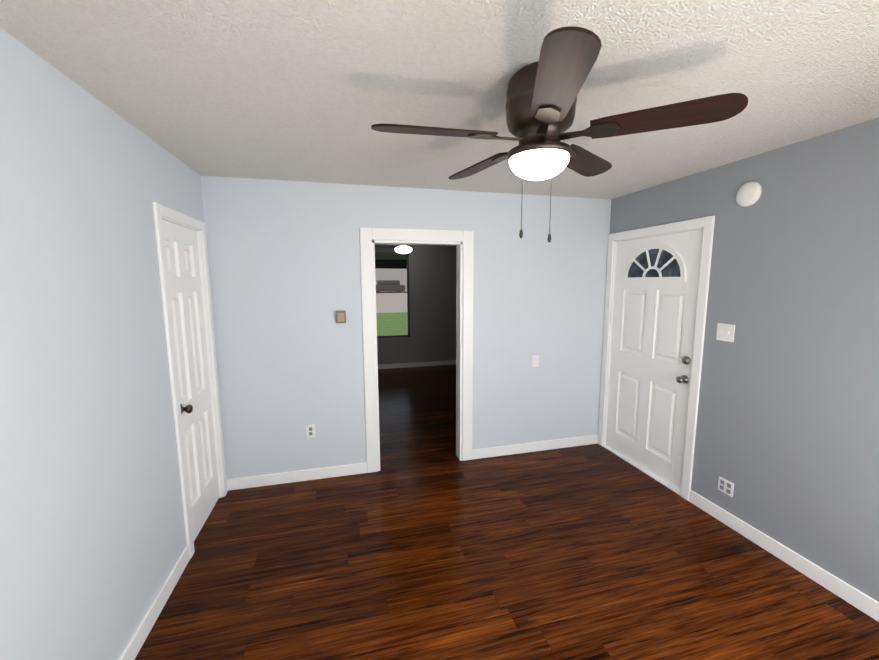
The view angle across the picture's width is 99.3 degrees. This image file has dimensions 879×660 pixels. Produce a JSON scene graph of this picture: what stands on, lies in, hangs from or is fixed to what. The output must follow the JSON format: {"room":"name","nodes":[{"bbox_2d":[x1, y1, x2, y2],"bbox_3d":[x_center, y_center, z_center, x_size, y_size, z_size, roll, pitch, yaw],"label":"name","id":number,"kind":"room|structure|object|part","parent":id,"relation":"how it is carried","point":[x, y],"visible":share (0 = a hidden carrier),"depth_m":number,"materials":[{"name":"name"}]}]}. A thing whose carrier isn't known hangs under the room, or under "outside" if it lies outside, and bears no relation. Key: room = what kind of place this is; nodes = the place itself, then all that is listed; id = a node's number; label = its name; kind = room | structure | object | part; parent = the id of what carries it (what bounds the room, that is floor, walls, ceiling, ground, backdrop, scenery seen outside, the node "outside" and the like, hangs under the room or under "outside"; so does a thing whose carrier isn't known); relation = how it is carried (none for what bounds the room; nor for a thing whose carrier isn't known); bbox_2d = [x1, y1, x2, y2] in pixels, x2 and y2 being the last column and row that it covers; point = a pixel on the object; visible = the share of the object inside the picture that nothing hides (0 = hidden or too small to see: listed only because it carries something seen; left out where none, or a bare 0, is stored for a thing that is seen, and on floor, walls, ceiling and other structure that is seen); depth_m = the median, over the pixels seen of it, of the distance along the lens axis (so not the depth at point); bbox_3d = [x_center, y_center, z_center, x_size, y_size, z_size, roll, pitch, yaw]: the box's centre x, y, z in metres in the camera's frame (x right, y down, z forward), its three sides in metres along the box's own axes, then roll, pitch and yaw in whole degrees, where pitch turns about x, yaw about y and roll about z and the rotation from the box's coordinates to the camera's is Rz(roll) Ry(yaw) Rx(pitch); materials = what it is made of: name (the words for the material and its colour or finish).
{"room":"empty living room","nodes":[
{"label":"empty living room","id":0,"kind":"room"},
{"bbox_2d":[0,27,203,659],"bbox_3d":[-1.323,0.326,1.042,0.120,2.440,4.009,-2,8,-14],"label":"wall","id":1,"kind":"structure","parent":0,"point":[93,544],"depth_m":1.41,"materials":[{"name":"white paint"}]},
{"bbox_2d":[119,545,189,659],"bbox_3d":[-1.160,1.533,0.847,0.014,0.095,2.953,-2,8,-14],"label":"baseboard","id":2,"kind":"structure","parent":1,"relation":"attached to","point":[140,635],"depth_m":1.86,"materials":[{"name":"white wood"}]},
{"bbox_2d":[152,202,226,558],"bbox_3d":[-1.677,0.309,2.482,0.138,2.102,0.749,-2,8,-14],"label":"door frame","id":3,"kind":"structure","parent":1,"relation":"attached to","point":[160,211],"depth_m":2.27,"materials":[{"name":"white wood"}]},
{"bbox_2d":[162,220,219,539],"bbox_3d":[-1.632,0.339,2.497,0.101,2.024,0.609,-2,8,-14],"label":"door","id":4,"kind":"structure","parent":1,"relation":"in","point":[184,276],"depth_m":2.50,"materials":[{"name":"white wood"}]},
{"bbox_3d":[-1.557,0.486,2.292,0.066,0.066,0.066,-2,8,-14],"label":"knob","id":5,"kind":"part","parent":4,"relation":"part of","materials":[{"name":"brown metal"}]},
{"bbox_2d":[201,176,610,478],"bbox_3d":[-0.058,0.019,3.351,3.483,2.440,0.120,-2,8,-14],"label":"wall","id":6,"kind":"structure","parent":0,"point":[284,262],"depth_m":3.13,"materials":[{"name":"white paint"}]},
{"bbox_2d":[226,462,366,490],"bbox_3d":[-1.181,1.232,3.147,1.119,0.095,0.019,-2,8,-14],"label":"baseboard","id":7,"kind":"structure","parent":6,"relation":"attached to","point":[359,468],"depth_m":3.14,"materials":[{"name":"white wood"}]},
{"bbox_2d":[306,424,315,437],"bbox_3d":[-1.080,0.849,3.129,0.072,0.115,0.006,-2,8,-14],"label":"outlet","id":8,"kind":"object","parent":6,"relation":"attached to","point":[312,431],"visible":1,"depth_m":3.13,"materials":[{"name":"white plastic"}]},
{"bbox_2d":[336,311,345,322],"bbox_3d":[-0.809,-0.107,3.060,0.080,0.100,0.035,-2,8,-14],"label":"switch","id":9,"kind":"object","parent":6,"relation":"attached to","point":[340,316],"visible":0.98,"depth_m":3.04,"materials":[{"name":"brown plastic"}]},
{"bbox_2d":[359,227,473,472],"bbox_3d":[-0.187,0.188,3.340,0.976,2.108,0.156,-2,8,-14],"label":"door frame","id":10,"kind":"structure","parent":6,"relation":"attached to","point":[368,235],"depth_m":3.25,"materials":[{"name":"white wood"}]},
{"bbox_2d":[472,435,597,458],"bbox_3d":[0.979,1.152,3.696,1.388,0.095,0.014,-2,8,-14],"label":"baseboard","id":11,"kind":"structure","parent":6,"relation":"attached to","point":[591,439],"depth_m":3.67,"materials":[{"name":"white wood"}]},
{"bbox_2d":[532,355,538,366],"bbox_3d":[0.919,0.298,3.572,0.072,0.115,0.006,-2,8,-14],"label":"light switch","id":12,"kind":"object","parent":6,"relation":"attached to","point":[535,360],"visible":1,"depth_m":3.57,"materials":[{"name":"white plastic"}]},
{"bbox_2d":[375,244,455,363],"bbox_3d":[-1.029,-0.472,7.128,3.483,2.440,0.120,-2,8,-14],"label":"wall","id":13,"kind":"structure","parent":0,"point":[432,285],"depth_m":7.27,"materials":[{"name":"grey paint"}]},
{"bbox_2d":[375,245,409,337],"bbox_3d":[-1.095,-0.716,7.080,1.050,1.743,0.060,-2,8,-14],"label":"window","id":14,"kind":"structure","parent":13,"relation":"in","point":[408,299],"depth_m":7.17,"materials":[{"name":"grey"}]},
{"bbox_2d":[378,360,455,368],"bbox_3d":[-1.008,0.701,7.218,3.483,0.090,0.012,-2,8,-14],"label":"baseboard","id":15,"kind":"structure","parent":13,"relation":"attached to","point":[415,364],"depth_m":7.35,"materials":[{"name":"white"}]},
{"bbox_2d":[0,0,878,198],"bbox_3d":[0.418,-0.998,1.318,3.723,0.100,4.009,-2,8,-14],"label":"ceiling","id":16,"kind":"structure","parent":0,"point":[302,90],"depth_m":1.41,"materials":[{"name":"white paint"}]},
{"bbox_2d":[371,26,747,242],"bbox_3d":[0.342,-0.654,1.455,1.192,0.616,1.221,-2,8,-14],"label":"ceiling fan","id":17,"kind":"object","parent":16,"relation":"hanging from","point":[542,94],"visible":1,"depth_m":1.31,"materials":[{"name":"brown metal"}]},
{"bbox_3d":[-0.020,-0.729,1.369,0.455,0.008,0.136,-2,20,-10],"label":"blade","id":18,"kind":"part","parent":17,"relation":"part of","materials":[{"name":"brown wood"}]},
{"label":"blade","id":19,"kind":"part","parent":17,"relation":"part of","materials":[{"name":"brown wood"}]},
{"bbox_3d":[0.331,-0.686,1.037,0.136,0.008,0.455,13,9,6],"label":"blade","id":20,"kind":"part","parent":17,"relation":"part of","materials":[{"name":"brown wood"}]},
{"bbox_3d":[0.671,-0.779,1.738,0.136,0.008,0.455,-10,-1,44],"label":"blade","id":21,"kind":"part","parent":17,"relation":"part of","materials":[{"name":"brown wood"}]},
{"bbox_3d":[0.758,-0.718,1.265,0.455,0.008,0.136,3,-4,25],"label":"blade","id":22,"kind":"part","parent":17,"relation":"part of","materials":[{"name":"brown wood"}]},
{"bbox_2d":[135,364,878,659],"bbox_3d":[-0.058,1.275,3.536,3.723,0.100,7.940,-2,8,-14],"label":"floor","id":23,"kind":"structure","parent":0,"point":[592,552],"depth_m":2.17,"materials":[{"name":"brown wood"}]},
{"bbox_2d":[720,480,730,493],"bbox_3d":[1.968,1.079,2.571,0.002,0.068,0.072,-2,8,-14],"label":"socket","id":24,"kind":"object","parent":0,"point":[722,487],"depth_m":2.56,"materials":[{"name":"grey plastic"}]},
{"bbox_2d":[603,118,878,601],"bbox_3d":[2.168,0.197,1.923,0.120,2.440,4.009,-2,8,-14],"label":"wall","id":25,"kind":"structure","parent":0,"point":[787,437],"depth_m":2.14,"materials":[{"name":"grey paint"}]},
{"bbox_2d":[606,229,702,491],"bbox_3d":[1.787,0.224,3.229,0.110,2.023,0.904,-2,8,-14],"label":"front door","id":26,"kind":"structure","parent":25,"relation":"in","point":[655,301],"depth_m":3.16,"materials":[{"name":"white wood"}]},
{"label":"lite glass","id":27,"kind":"part","parent":26,"relation":"part of","materials":[{"name":"glass"}]},
{"bbox_3d":[1.787,-0.561,3.127,0.016,0.305,0.640,-2,8,-14],"label":"lite frame","id":28,"kind":"part","parent":26,"relation":"part of","materials":[{"name":"white"}]},
{"bbox_3d":[1.861,0.382,2.871,0.066,0.066,0.066,-2,8,-14],"label":"knob","id":29,"kind":"part","parent":26,"relation":"part of","materials":[{"name":"grey metal"}]},
{"bbox_2d":[682,356,689,363],"bbox_3d":[1.875,0.232,2.855,0.036,0.064,0.064,-2,8,-14],"label":"lock","id":30,"kind":"object","parent":26,"relation":"attached to","point":[685,359],"depth_m":2.84,"materials":[{"name":"grey metal"}]},
{"bbox_2d":[598,216,714,500],"bbox_3d":[1.828,0.190,3.235,0.138,2.115,1.060,-2,8,-14],"label":"door frame","id":31,"kind":"structure","parent":25,"relation":"attached to","point":[707,223],"depth_m":2.85,"materials":[{"name":"white wood"}]},
{"bbox_2d":[716,323,734,341],"bbox_3d":[1.942,0.017,2.534,0.006,0.118,0.120,-2,8,-14],"label":"light switch","id":32,"kind":"object","parent":25,"relation":"attached to","point":[725,328],"visible":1,"depth_m":2.53,"materials":[{"name":"white plastic"}]},
{"bbox_2d":[718,476,733,496],"bbox_3d":[1.972,1.079,2.571,0.006,0.100,0.105,-2,8,-14],"label":"outlet","id":33,"kind":"object","parent":25,"relation":"attached to","point":[725,486],"visible":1,"depth_m":2.57,"materials":[{"name":"white plastic"}]},
{"bbox_2d":[736,181,761,206],"bbox_3d":[1.940,-0.857,2.353,0.034,0.150,0.150,-2,8,-14],"label":"smoke detector","id":34,"kind":"object","parent":25,"relation":"attached to","point":[748,194],"visible":1,"depth_m":2.33,"materials":[{"name":"white plastic"}]},
{"bbox_2d":[689,490,878,621],"bbox_3d":[2.237,1.427,1.559,0.014,0.095,2.670,-2,8,-14],"label":"baseboard","id":35,"kind":"structure","parent":25,"relation":"attached to","point":[854,597],"depth_m":2.18,"materials":[{"name":"white wood"}]},
{"bbox_3d":[-0.563,-1.493,5.132,3.723,0.100,3.931,-2,8,-14],"label":"ceiling","id":36,"kind":"structure","parent":0,"visible":0},
{"bbox_2d":[394,245,411,253],"bbox_3d":[-0.626,-1.469,6.468,0.310,0.295,0.310,-2,8,-14],"label":"light","id":37,"kind":"object","parent":36,"relation":"attached to","point":[403,249],"visible":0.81,"depth_m":6.37,"materials":[{"name":"white glass"}]},
{"label":"outside","id":38,"kind":"structure","parent":0,"visible":0},
{"bbox_2d":[375,268,406,289],"bbox_3d":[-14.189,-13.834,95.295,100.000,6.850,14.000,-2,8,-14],"label":"house","id":39,"kind":"structure","parent":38,"point":[400,275],"depth_m":90.84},
{"bbox_2d":[376,290,406,312],"bbox_3d":[-4.351,-5.367,57.558,140.000,0.180,65.500,-2,8,-14],"label":"street","id":40,"kind":"structure","parent":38,"point":[391,302],"depth_m":36.30,"materials":[{"name":"concrete"}]},
{"bbox_2d":[376,280,404,291],"bbox_3d":[-9.197,-7.704,66.196,6.000,2.191,2.320,-2,8,-14],"label":"car","id":41,"kind":"object","parent":40,"relation":"on","point":[388,285],"visible":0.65,"depth_m":65.30,"materials":[{"name":"grey"}]},
{"bbox_2d":[376,312,407,335],"bbox_3d":[5.853,-0.224,17.886,140.000,0.200,17.070,-2,8,-14],"label":"lawn","id":42,"kind":"structure","parent":38,"point":[396,323],"depth_m":18.03,"materials":[{"name":"green plant"}]},
{"bbox_2d":[375,247,406,268],"bbox_3d":[-1.074,-0.385,8.507,7.000,2.810,2.510,-2,8,-14],"label":"porch","id":43,"kind":"object","parent":42,"relation":"on","point":[388,258],"visible":0.15,"depth_m":9.41,"materials":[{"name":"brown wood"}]}
]}

